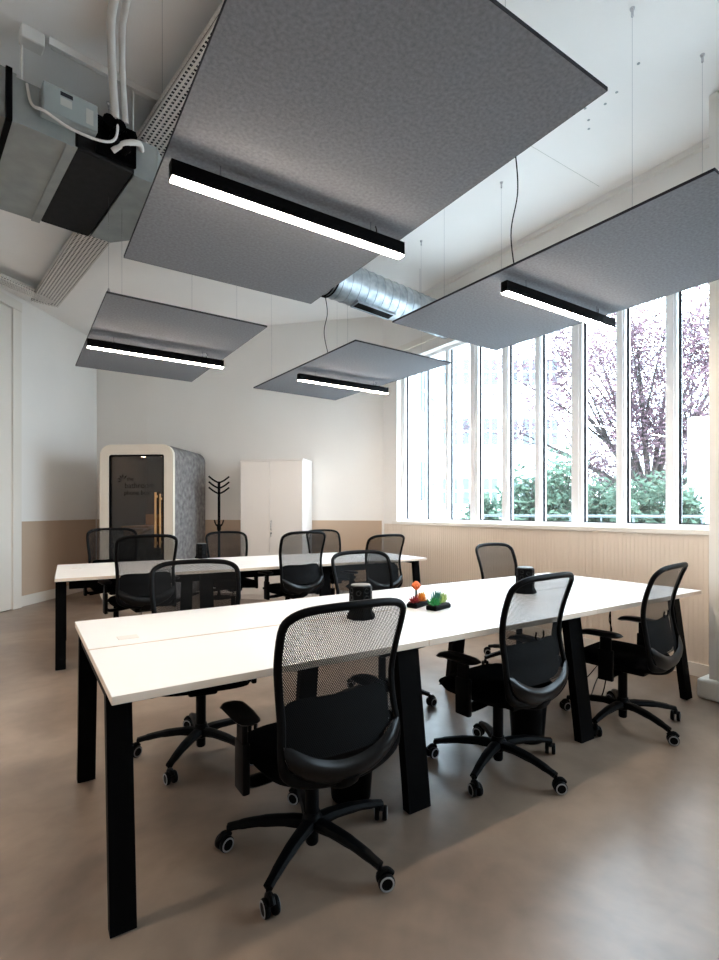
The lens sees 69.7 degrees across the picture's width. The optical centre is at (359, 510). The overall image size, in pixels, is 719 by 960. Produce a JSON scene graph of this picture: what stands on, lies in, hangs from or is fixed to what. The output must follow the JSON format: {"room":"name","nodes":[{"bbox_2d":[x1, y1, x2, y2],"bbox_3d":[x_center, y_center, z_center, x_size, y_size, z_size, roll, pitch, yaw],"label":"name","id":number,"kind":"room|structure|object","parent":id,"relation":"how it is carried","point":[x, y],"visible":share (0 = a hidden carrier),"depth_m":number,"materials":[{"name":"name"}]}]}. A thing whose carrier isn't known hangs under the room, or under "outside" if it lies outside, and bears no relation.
{"room":"open-plan office","nodes":[
{"label":"open-plan office","id":0,"kind":"room"},
{"bbox_2d":[0,287,96,611],"bbox_3d":[-4.668,-0.769,5.231,0.151,4.090,6.740,0,0,4],"label":"wall","id":1,"kind":"structure","parent":0,"point":[59,397],"depth_m":7.56,"materials":[{"name":"white paint"}]},
{"bbox_2d":[0,303,10,611],"bbox_3d":[-4.524,-0.665,6.062,0.030,3.858,1.139,0,0,4],"label":"door","id":2,"kind":"structure","parent":1,"relation":"in","point":[5,312],"depth_m":6.53,"materials":[{"name":"beige"}]},
{"bbox_2d":[0,291,21,311],"bbox_3d":[-4.512,-2.664,6.004,0.060,0.120,1.564,0,0,4],"label":"trim","id":3,"kind":"structure","parent":1,"relation":"attached to","point":[10,302],"depth_m":6.57,"materials":[{"name":"beige paint"}]},
{"bbox_2d":[10,308,21,609],"bbox_3d":[-4.471,-0.664,6.711,0.050,3.880,0.148,0,0,4],"label":"trim","id":4,"kind":"structure","parent":1,"relation":"attached to","point":[16,316],"depth_m":6.69,"materials":[{"name":"beige"}]},
{"bbox_2d":[22,585,90,606],"bbox_3d":[-4.425,1.206,7.667,0.020,0.140,1.766,0,0,4],"label":"baseboard","id":5,"kind":"structure","parent":1,"relation":"attached to","point":[42,596],"depth_m":7.23,"materials":[{"name":"beige wood"}]},
{"bbox_2d":[22,519,95,595],"bbox_3d":[-4.431,0.661,7.667,0.006,1.030,1.766,0,0,4],"label":"trim","id":6,"kind":"structure","parent":1,"relation":"attached to","point":[46,545],"depth_m":7.40,"materials":[{"name":"beige paint"}]},
{"bbox_2d":[97,369,146,518],"bbox_3d":[-3.876,-0.769,8.519,0.994,4.090,0.150,0,0,17],"label":"wall","id":7,"kind":"structure","parent":0,"point":[121,397],"depth_m":8.46,"materials":[{"name":"white paint"}]},
{"bbox_2d":[97,519,99,559],"bbox_3d":[-3.894,0.661,8.443,0.984,1.030,0.006,0,0,17],"label":"trim","id":8,"kind":"structure","parent":7,"relation":"attached to","point":[98,520],"depth_m":8.57,"materials":[{"name":"beige paint"}]},
{"bbox_2d":[147,316,382,551],"bbox_3d":[-1.522,-0.769,7.952,3.862,4.090,0.150,0,0,13],"label":"wall","id":9,"kind":"structure","parent":0,"point":[219,416],"depth_m":7.80,"materials":[{"name":"white paint"}]},
{"bbox_2d":[216,590,346,596],"bbox_3d":[-1.548,1.226,7.872,3.831,0.100,0.021,0,0,13],"label":"baseboard","id":10,"kind":"structure","parent":9,"relation":"attached to","point":[317,595],"depth_m":7.66,"materials":[{"name":"beige"}]},
{"bbox_2d":[205,520,381,590],"bbox_3d":[-1.547,0.661,7.878,3.831,1.030,0.006,0,0,13],"label":"trim","id":11,"kind":"structure","parent":9,"relation":"attached to","point":[354,534],"depth_m":7.58,"materials":[{"name":"beige paint"}]},
{"bbox_2d":[0,589,718,959],"bbox_3d":[-1.304,1.351,3.032,8.350,0.150,14.100,0,0,-33],"label":"floor","id":12,"kind":"structure","parent":0,"point":[623,864],"depth_m":1.99,"materials":[{"name":"concrete"}]},
{"bbox_2d":[83,528,137,617],"bbox_3d":[-2.482,0.733,5.316,0.681,1.086,0.695,0,0,-33],"label":"office chair","id":13,"kind":"object","parent":12,"relation":"on","point":[98,590],"visible":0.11,"depth_m":5.43,"materials":[{"name":"black plastic"}]},
{"bbox_2d":[98,534,178,614],"bbox_3d":[-1.907,0.738,4.514,0.688,1.076,0.686,0,0,-36],"label":"office chair","id":14,"kind":"object","parent":12,"relation":"on","point":[133,594],"visible":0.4,"depth_m":4.26,"materials":[{"name":"black fabric"}]},
{"bbox_2d":[100,444,204,602],"bbox_3d":[-2.960,0.194,7.485,1.030,2.165,1.155,0,0,5],"label":"booth","id":15,"kind":"object","parent":12,"relation":"on","point":[145,488],"visible":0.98,"depth_m":7.27,"materials":[{"name":"grey fabric"}]},
{"bbox_2d":[121,514,161,527],"bbox_3d":[-3.007,0.151,7.628,0.650,0.190,0.760,0,0,5],"label":"shelf","id":16,"kind":"object","parent":15,"relation":"attached to","point":[127,520],"depth_m":7.70,"materials":[{"name":"brown wood"}]},
{"bbox_2d":[133,559,257,785],"bbox_3d":[-0.861,0.783,2.755,0.691,0.986,0.680,0,0,-23],"label":"office chair","id":17,"kind":"object","parent":12,"relation":"on","point":[195,727],"visible":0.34,"depth_m":2.86,"materials":[{"name":"black plastic"}]},
{"bbox_2d":[208,476,230,599],"bbox_3d":[-2.056,0.384,7.550,0.380,1.784,0.380,0,0,40],"label":"coat stand","id":18,"kind":"object","parent":12,"relation":"on","point":[218,525],"visible":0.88,"depth_m":7.53,"materials":[{"name":"black metal"}]},
{"bbox_2d":[205,531,257,604],"bbox_3d":[-1.449,0.763,5.871,0.688,1.026,0.687,0,0,-31],"label":"office chair","id":19,"kind":"object","parent":12,"relation":"on","point":[245,582],"visible":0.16,"depth_m":6.06,"materials":[{"name":"black plastic"}]},
{"bbox_2d":[55,552,426,670],"bbox_3d":[-1.113,0.905,5.461,3.618,0.742,1.200,0,0,-29],"label":"desk","id":20,"kind":"object","parent":12,"relation":"on","point":[87,575],"visible":0.48,"depth_m":4.82,"materials":[{"name":"white laminate"}]},
{"bbox_2d":[195,543,207,558],"bbox_3d":[-1.774,0.452,5.798,0.133,0.169,0.133,0,0,-45],"label":"tower","id":21,"kind":"object","parent":20,"relation":"on","point":[201,548],"visible":1,"depth_m":5.75,"materials":[{"name":"black plastic"}]},
{"bbox_2d":[69,563,393,588],"bbox_3d":[-1.113,0.647,5.461,3.420,0.090,0.200,0,0,-29],"label":"tabletop","id":22,"kind":"object","parent":20,"relation":"on","point":[79,584],"depth_m":5.08,"materials":[{"name":"white"}]},
{"bbox_2d":[240,458,311,599],"bbox_3d":[-1.215,0.272,7.536,0.953,2.008,0.468,0,0,13],"label":"storage cabinet","id":23,"kind":"object","parent":12,"relation":"on","point":[276,494],"visible":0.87,"depth_m":7.35,"materials":[{"name":"white"}]},
{"bbox_2d":[257,531,325,599],"bbox_3d":[-0.709,0.738,5.170,0.680,1.076,0.691,0,0,-36],"label":"office chair","id":24,"kind":"object","parent":12,"relation":"on","point":[295,580],"visible":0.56,"depth_m":4.97,"materials":[{"name":"black fabric"}]},
{"bbox_2d":[215,597,405,919],"bbox_3d":[-0.161,0.788,1.956,0.681,0.976,0.695,0,0,-33],"label":"office chair","id":25,"kind":"object","parent":12,"relation":"on","point":[315,743],"visible":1,"depth_m":1.74,"materials":[{"name":"black plastic"}]},
{"bbox_2d":[306,529,349,594],"bbox_3d":[-0.358,0.763,6.519,0.692,1.026,0.677,0,0,-33],"label":"office chair","id":26,"kind":"object","parent":12,"relation":"on","point":[327,531],"visible":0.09,"depth_m":6.73,"materials":[{"name":"black plastic"}]},
{"bbox_2d":[331,771,371,803],"bbox_3d":[-0.038,1.125,2.308,0.228,0.298,0.228,0,0,-33],"label":"waste bin","id":27,"kind":"object","parent":12,"relation":"on","point":[361,789],"visible":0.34,"depth_m":2.23,"materials":[{"name":"black plastic"}]},
{"bbox_2d":[343,534,404,590],"bbox_3d":[0.162,0.763,5.613,0.688,1.026,0.687,0,0,-35],"label":"office chair","id":28,"kind":"object","parent":12,"relation":"on","point":[397,579],"visible":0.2,"depth_m":5.43,"materials":[{"name":"black fabric"}]},
{"bbox_2d":[331,550,436,721],"bbox_3d":[0.128,0.783,3.459,0.690,0.986,0.684,0,0,-33],"label":"office chair","id":29,"kind":"object","parent":12,"relation":"on","point":[431,700],"visible":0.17,"depth_m":3.65,"materials":[{"name":"black fabric"}]},
{"bbox_2d":[75,573,701,938],"bbox_3d":[0.461,0.905,2.973,3.598,0.742,1.200,0,0,-33],"label":"desk","id":30,"kind":"object","parent":12,"relation":"on","point":[131,659],"visible":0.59,"depth_m":2.25,"materials":[{"name":"white laminate"}]},
{"bbox_2d":[347,583,374,620],"bbox_3d":[0.006,0.452,2.577,0.133,0.169,0.133,0,0,-33],"label":"tower","id":31,"kind":"object","parent":30,"relation":"on","point":[357,591],"visible":0.62,"depth_m":2.53,"materials":[{"name":"black plastic"}]},
{"bbox_2d":[406,581,429,608],"bbox_3d":[0.330,0.465,2.881,0.094,0.141,0.177,0,0,37],"label":"succulent planter","id":32,"kind":"object","parent":30,"relation":"on","point":[416,602],"visible":1,"depth_m":2.87,"materials":[{"name":"black"}]},
{"bbox_2d":[426,590,450,610],"bbox_3d":[0.427,0.479,2.808,0.097,0.114,0.182,0,0,42],"label":"succulent planter","id":33,"kind":"object","parent":30,"relation":"on","point":[437,602],"visible":1,"depth_m":2.79,"materials":[{"name":"black"}]},
{"bbox_2d":[516,566,534,593],"bbox_3d":[1.080,0.452,3.365,0.133,0.169,0.133,0,0,40],"label":"tower","id":34,"kind":"object","parent":30,"relation":"on","point":[522,572],"visible":0.64,"depth_m":3.32,"materials":[{"name":"black plastic"}]},
{"bbox_2d":[426,572,573,796],"bbox_3d":[0.717,0.783,2.566,0.696,0.986,0.672,0,0,-37],"label":"office chair","id":35,"kind":"object","parent":12,"relation":"on","point":[522,680],"visible":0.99,"depth_m":2.40,"materials":[{"name":"black plastic"}]},
{"bbox_2d":[475,543,561,666],"bbox_3d":[1.309,0.780,4.323,0.720,0.992,0.688,0,0,-36],"label":"office chair","id":36,"kind":"object","parent":12,"relation":"on","point":[487,651],"visible":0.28,"depth_m":4.50,"materials":[{"name":"black fabric"}]},
{"bbox_2d":[509,707,546,744],"bbox_3d":[0.942,1.125,2.892,0.228,0.298,0.228,0,0,-33],"label":"waste bin","id":37,"kind":"object","parent":12,"relation":"on","point":[522,721],"visible":0.27,"depth_m":2.81,"materials":[{"name":"black plastic"}]},
{"bbox_2d":[587,612,611,676],"bbox_3d":[1.715,0.931,4.011,0.155,0.711,1.644,0,0,15],"label":"cable","id":38,"kind":"object","parent":12,"relation":"on","point":[609,612],"visible":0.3,"depth_m":3.23,"materials":[{"name":"black plastic"}]},
{"bbox_2d":[591,611,610,695],"bbox_3d":[1.848,0.928,3.768,0.296,0.704,1.356,0,0,39],"label":"cable","id":39,"kind":"object","parent":12,"relation":"on","point":[610,611],"visible":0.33,"depth_m":3.25,"materials":[{"name":"black plastic"}]},
{"bbox_2d":[559,562,687,745],"bbox_3d":[1.571,0.788,3.108,0.682,0.976,0.695,0,0,-41],"label":"office chair","id":40,"kind":"object","parent":12,"relation":"on","point":[613,658],"visible":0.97,"depth_m":2.93,"materials":[{"name":"black plastic"}]},
{"bbox_2d":[697,674,718,701],"bbox_3d":[2.715,1.208,3.371,0.520,0.135,0.715,0,0,-33],"label":"baseboard","id":41,"kind":"structure","parent":12,"relation":"on","point":[707,688],"depth_m":3.47,"materials":[{"name":"beige"}]},
{"bbox_2d":[0,0,718,335],"bbox_3d":[-1.304,-2.888,3.032,8.350,0.153,14.100,0,0,-33],"label":"ceiling","id":42,"kind":"structure","parent":0,"point":[649,63],"depth_m":3.77,"materials":[{"name":"white paint"}]},
{"bbox_2d":[0,273,54,303],"bbox_3d":[-4.138,-2.704,6.172,0.163,0.060,1.012,0,0,19],"label":"cable tray","id":43,"kind":"object","parent":42,"relation":"hanging from","point":[12,284],"visible":0.91,"depth_m":6.22,"materials":[{"name":"white metal"}]},
{"bbox_2d":[18,23,44,55],"bbox_3d":[-1.931,-2.774,3.039,0.120,0.080,0.090,0,0,-42],"label":"junction box","id":44,"kind":"object","parent":42,"relation":"attached to","point":[31,39],"visible":1,"depth_m":3.02,"materials":[{"name":"white plastic"}]},
{"bbox_2d":[0,45,161,242],"bbox_3d":[-1.940,-2.466,3.580,1.310,0.694,1.249,0,0,-42],"label":"air conditioning unit","id":45,"kind":"object","parent":42,"relation":"hanging from","point":[59,167],"visible":0.88,"depth_m":3.30,"materials":[{"name":"grey metal"}]},
{"bbox_2d":[106,0,118,118],"bbox_3d":[-1.103,-2.613,2.562,0.143,0.380,1.560,0,0,-36],"label":"insulated pipe","id":46,"kind":"object","parent":45,"relation":"attached to","point":[112,8],"visible":0.99,"depth_m":3.09,"materials":[{"name":"white plastic"}]},
{"bbox_2d":[118,0,130,125],"bbox_3d":[-1.057,-2.611,2.600,0.133,0.375,1.554,0,0,-36],"label":"insulated pipe","id":47,"kind":"object","parent":45,"relation":"attached to","point":[125,6],"visible":1,"depth_m":3.11,"materials":[{"name":"white plastic"}]},
{"bbox_2d":[48,36,162,104],"bbox_3d":[-1.507,-2.791,3.400,0.950,0.044,0.057,0,0,-42],"label":"rail","id":48,"kind":"object","parent":42,"relation":"attached to","point":[60,48],"visible":0.61,"depth_m":3.23,"materials":[{"name":"white metal"}]},
{"bbox_2d":[31,0,223,307],"bbox_3d":[-2.107,-2.704,4.508,0.304,0.060,5.920,0,0,-42],"label":"cable tray","id":49,"kind":"object","parent":42,"relation":"hanging from","point":[84,249],"visible":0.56,"depth_m":3.77,"materials":[{"name":"white metal"}]},
{"bbox_2d":[111,139,146,153],"bbox_3d":[-1.481,-2.456,3.480,0.160,0.451,0.560,0,0,-3],"label":"conduit","id":50,"kind":"object","parent":49,"relation":"attached to","point":[129,142],"visible":0.84,"depth_m":3.23,"materials":[{"name":"white plastic"}]},
{"bbox_2d":[75,101,266,381],"bbox_3d":[-1.838,-2.151,4.754,1.183,1.326,2.148,0,0,-34],"label":"acoustic panel","id":51,"kind":"object","parent":42,"relation":"hanging from","point":[130,320],"visible":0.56,"depth_m":4.39,"materials":[{"name":"grey fabric"}]},
{"bbox_2d":[87,337,223,368],"bbox_3d":[-1.768,-1.408,4.569,1.145,0.124,0.048,0,0,-33],"label":"lamp","id":52,"kind":"object","parent":51,"relation":"hanging from","point":[91,343],"visible":1,"depth_m":4.52,"materials":[{"name":"black metal"}]},
{"bbox_2d":[253,240,450,399],"bbox_3d":[-0.181,-2.150,5.739,1.183,1.328,2.148,0,0,-36],"label":"acoustic panel","id":53,"kind":"object","parent":42,"relation":"hanging from","point":[358,361],"visible":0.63,"depth_m":5.40,"materials":[{"name":"grey fabric"}]},
{"bbox_2d":[297,373,388,393],"bbox_3d":[-0.156,-1.408,5.652,1.145,0.124,0.048,0,0,-33],"label":"lamp","id":54,"kind":"object","parent":53,"relation":"hanging from","point":[315,379],"visible":1,"depth_m":5.61,"materials":[{"name":"black"}]},
{"bbox_2d":[298,379,387,393],"bbox_3d":[-0.156,-1.349,5.652,1.137,0.006,0.044,0,0,-33],"label":"diffuser","id":55,"kind":"object","parent":54,"relation":"attached to","point":[317,381],"depth_m":5.63,"materials":[{"name":"white plastic"}]},
{"bbox_2d":[124,0,607,303],"bbox_3d":[-0.243,-2.116,2.321,1.183,1.396,2.148,0,0,-33],"label":"acoustic panel","id":56,"kind":"object","parent":42,"relation":"hanging from","point":[384,114],"visible":1,"depth_m":1.88,"materials":[{"name":"grey fabric"}]},
{"bbox_2d":[169,158,404,258],"bbox_3d":[-0.261,-1.356,2.329,1.145,0.124,0.048,0,0,-33],"label":"lamp","id":57,"kind":"object","parent":56,"relation":"hanging from","point":[182,174],"visible":1,"depth_m":2.25,"materials":[{"name":"black metal"}]},
{"bbox_2d":[321,268,446,338],"bbox_3d":[-0.196,-2.455,5.189,3.488,0.717,0.402,0,0,-42],"label":"spiral duct","id":58,"kind":"object","parent":42,"relation":"hanging from","point":[369,292],"visible":0.32,"depth_m":5.36,"materials":[{"name":"metal"}]},
{"bbox_2d":[324,298,327,352],"bbox_3d":[-0.319,-1.812,5.159,0.066,0.626,0.060,0,0,-17],"label":"power cable","id":59,"kind":"object","parent":58,"relation":"hanging from","point":[325,298],"visible":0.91,"depth_m":5.17,"materials":[{"name":"black plastic"}]},
{"bbox_2d":[353,303,393,318],"bbox_3d":[0.150,-2.121,5.461,0.520,0.036,0.092,0,0,-42],"label":"grille","id":60,"kind":"object","parent":58,"relation":"attached to","point":[374,309],"depth_m":5.45,"materials":[{"name":"black metal"}]},
{"bbox_2d":[510,157,517,262],"bbox_3d":[1.029,-2.128,3.413,0.058,1.369,0.030,0,0,6],"label":"power cable","id":61,"kind":"object","parent":42,"relation":"hanging from","point":[515,157],"visible":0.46,"depth_m":3.41,"materials":[{"name":"black plastic"}]},
{"bbox_2d":[392,6,718,350],"bbox_3d":[1.352,-2.120,3.382,1.183,1.388,2.148,0,0,-35],"label":"acoustic panel","id":62,"kind":"object","parent":42,"relation":"hanging from","point":[667,243],"visible":0.92,"depth_m":3.10,"materials":[{"name":"grey fabric"}]},
{"bbox_2d":[501,280,615,329],"bbox_3d":[1.340,-1.361,3.393,1.145,0.124,0.048,0,0,-33],"label":"lamp","id":63,"kind":"object","parent":62,"relation":"hanging from","point":[511,289],"visible":1,"depth_m":3.32,"materials":[{"name":"black metal"}]},
{"bbox_2d":[406,601,429,608],"bbox_3d":[0.329,0.524,2.890,0.067,0.025,0.152,0,0,37],"label":"tray","id":64,"kind":"object","parent":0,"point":[411,604],"depth_m":2.84,"materials":[{"name":"black plastic"}]},
{"bbox_2d":[426,603,450,610],"bbox_3d":[0.431,0.524,2.814,0.067,0.025,0.152,0,0,42],"label":"tray","id":65,"kind":"object","parent":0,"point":[432,606],"depth_m":2.77,"materials":[{"name":"black plastic"}]},
{"bbox_2d":[383,148,708,549],"bbox_3d":[3.108,-0.769,3.537,0.320,4.090,10.100,0,0,-33],"label":"wall","id":66,"kind":"structure","parent":0,"point":[394,335],"depth_m":6.52,"materials":[{"name":"white paint"}]},
{"bbox_2d":[395,334,437,350],"bbox_3d":[1.548,-2.214,5.593,0.030,0.080,4.250,0,0,-33],"label":"trim","id":67,"kind":"structure","parent":66,"relation":"attached to","point":[428,337],"depth_m":6.78,"materials":[{"name":"beige"}]},
{"bbox_2d":[384,524,708,664],"bbox_3d":[1.557,0.682,5.593,0.015,0.988,4.360,0,0,-33],"label":"panelling","id":68,"kind":"structure","parent":66,"relation":"attached to","point":[449,551],"depth_m":4.74,"materials":[{"name":"beige wood"}]},
{"bbox_2d":[392,521,708,534],"bbox_3d":[1.629,0.168,5.557,0.135,0.040,4.100,0,0,-33],"label":"trim","id":69,"kind":"structure","parent":66,"relation":"attached to","point":[520,526],"depth_m":4.84,"materials":[{"name":"beige paint"}]},
{"bbox_2d":[402,291,708,528],"bbox_3d":[1.704,-0.953,5.618,0.102,2.202,3.920,0,0,-33],"label":"window","id":70,"kind":"structure","parent":66,"relation":"in","point":[579,333],"depth_m":4.99,"materials":[{"name":"white"}]},
{"bbox_2d":[423,138,708,295],"bbox_3d":[1.541,-2.789,5.595,0.040,0.050,4.340,0,0,-33],"label":"trim","id":71,"kind":"structure","parent":66,"relation":"attached to","point":[697,148],"depth_m":4.75,"materials":[{"name":"white paint"}]},
{"bbox_2d":[511,628,708,676],"bbox_3d":[1.556,1.226,5.581,0.030,0.100,4.380,0,0,-33],"label":"baseboard","id":72,"kind":"structure","parent":66,"relation":"attached to","point":[696,669],"depth_m":4.00,"materials":[{"name":"beige wood"}]},
{"bbox_2d":[709,90,718,680],"bbox_3d":[2.736,-0.769,3.380,0.474,4.090,0.605,0,0,-33],"label":"pillar","id":73,"kind":"structure","parent":0,"point":[713,98],"depth_m":3.48,"materials":[{"name":"white paint"}]},
{"label":"outside","id":74,"kind":"structure","parent":0,"visible":0},
{"bbox_3d":[17.451,1.386,32.401,55.250,0.180,85.000,0,0,-33],"label":"ground","id":75,"kind":"structure","parent":74,"visible":0},
{"bbox_2d":[415,368,441,517],"bbox_3d":[-0.714,-3.474,18.096,6.220,9.500,4.237,0,0,25],"label":"building","id":76,"kind":"structure","parent":75,"relation":"on","point":[419,378],"depth_m":17.16,"materials":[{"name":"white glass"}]},
{"bbox_2d":[460,486,501,519],"bbox_3d":[2.506,0.393,10.501,0.828,1.779,1.087,0,0,-14],"label":"shrub","id":77,"kind":"object","parent":75,"relation":"on","point":[488,506],"visible":0.2,"depth_m":10.41,"materials":[{"name":"green plant"}]},
{"bbox_2d":[436,330,562,518],"bbox_3d":[7.080,-5.224,28.890,6.146,13.000,6.220,0,0,0],"label":"building","id":78,"kind":"structure","parent":75,"relation":"on","point":[492,457],"depth_m":26.00,"materials":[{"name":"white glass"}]},
{"bbox_2d":[491,463,534,524],"bbox_3d":[3.002,0.195,9.473,1.359,2.174,1.189,0,0,-5],"label":"shrub","id":79,"kind":"object","parent":75,"relation":"on","point":[520,488],"visible":0.32,"depth_m":9.32,"materials":[{"name":"green plant"}]},
{"bbox_2d":[522,443,599,520],"bbox_3d":[3.407,0.059,9.009,1.151,2.446,1.473,0,0,-9],"label":"shrub","id":80,"kind":"object","parent":75,"relation":"on","point":[558,497],"visible":0.41,"depth_m":8.67,"materials":[{"name":"green plant"}]},
{"bbox_2d":[437,283,708,502],"bbox_3d":[5.587,-1.941,10.747,7.428,6.455,9.704,0,0,1],"label":"tree","id":81,"kind":"object","parent":75,"relation":"on","point":[658,423],"visible":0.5,"depth_m":10.30,"materials":[{"name":"purple plant"}]},
{"bbox_2d":[483,514,708,526],"bbox_3d":[3.286,0.667,7.020,3.512,1.218,0.150,0,0,22],"label":"railing","id":82,"kind":"object","parent":75,"relation":"on","point":[702,517],"visible":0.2,"depth_m":6.95,"materials":[{"name":"white metal"}]},
{"bbox_2d":[588,476,634,521],"bbox_3d":[4.347,0.295,9.260,1.166,1.976,1.151,0,0,-14],"label":"shrub","id":83,"kind":"object","parent":75,"relation":"on","point":[596,511],"visible":0.2,"depth_m":9.13,"materials":[{"name":"green plant"}]},
{"bbox_2d":[591,470,686,522],"bbox_3d":[4.736,0.255,8.367,1.598,2.058,1.539,0,0,-33],"label":"shrub","id":84,"kind":"object","parent":75,"relation":"on","point":[644,504],"visible":0.34,"depth_m":8.26,"materials":[{"name":"green plant"}]},
{"bbox_2d":[662,485,706,523],"bbox_3d":[4.639,0.459,7.351,0.514,1.640,0.599,0,0,-33],"label":"shrub","id":85,"kind":"object","parent":75,"relation":"on","point":[690,504],"visible":0.26,"depth_m":7.19,"materials":[{"name":"green plant"}]},
{"bbox_2d":[687,417,708,529],"bbox_3d":[5.557,-0.034,7.475,1.520,2.620,0.150,0,0,0],"label":"building","id":86,"kind":"structure","parent":75,"relation":"on","point":[697,427],"depth_m":7.40,"materials":[{"name":"white"}]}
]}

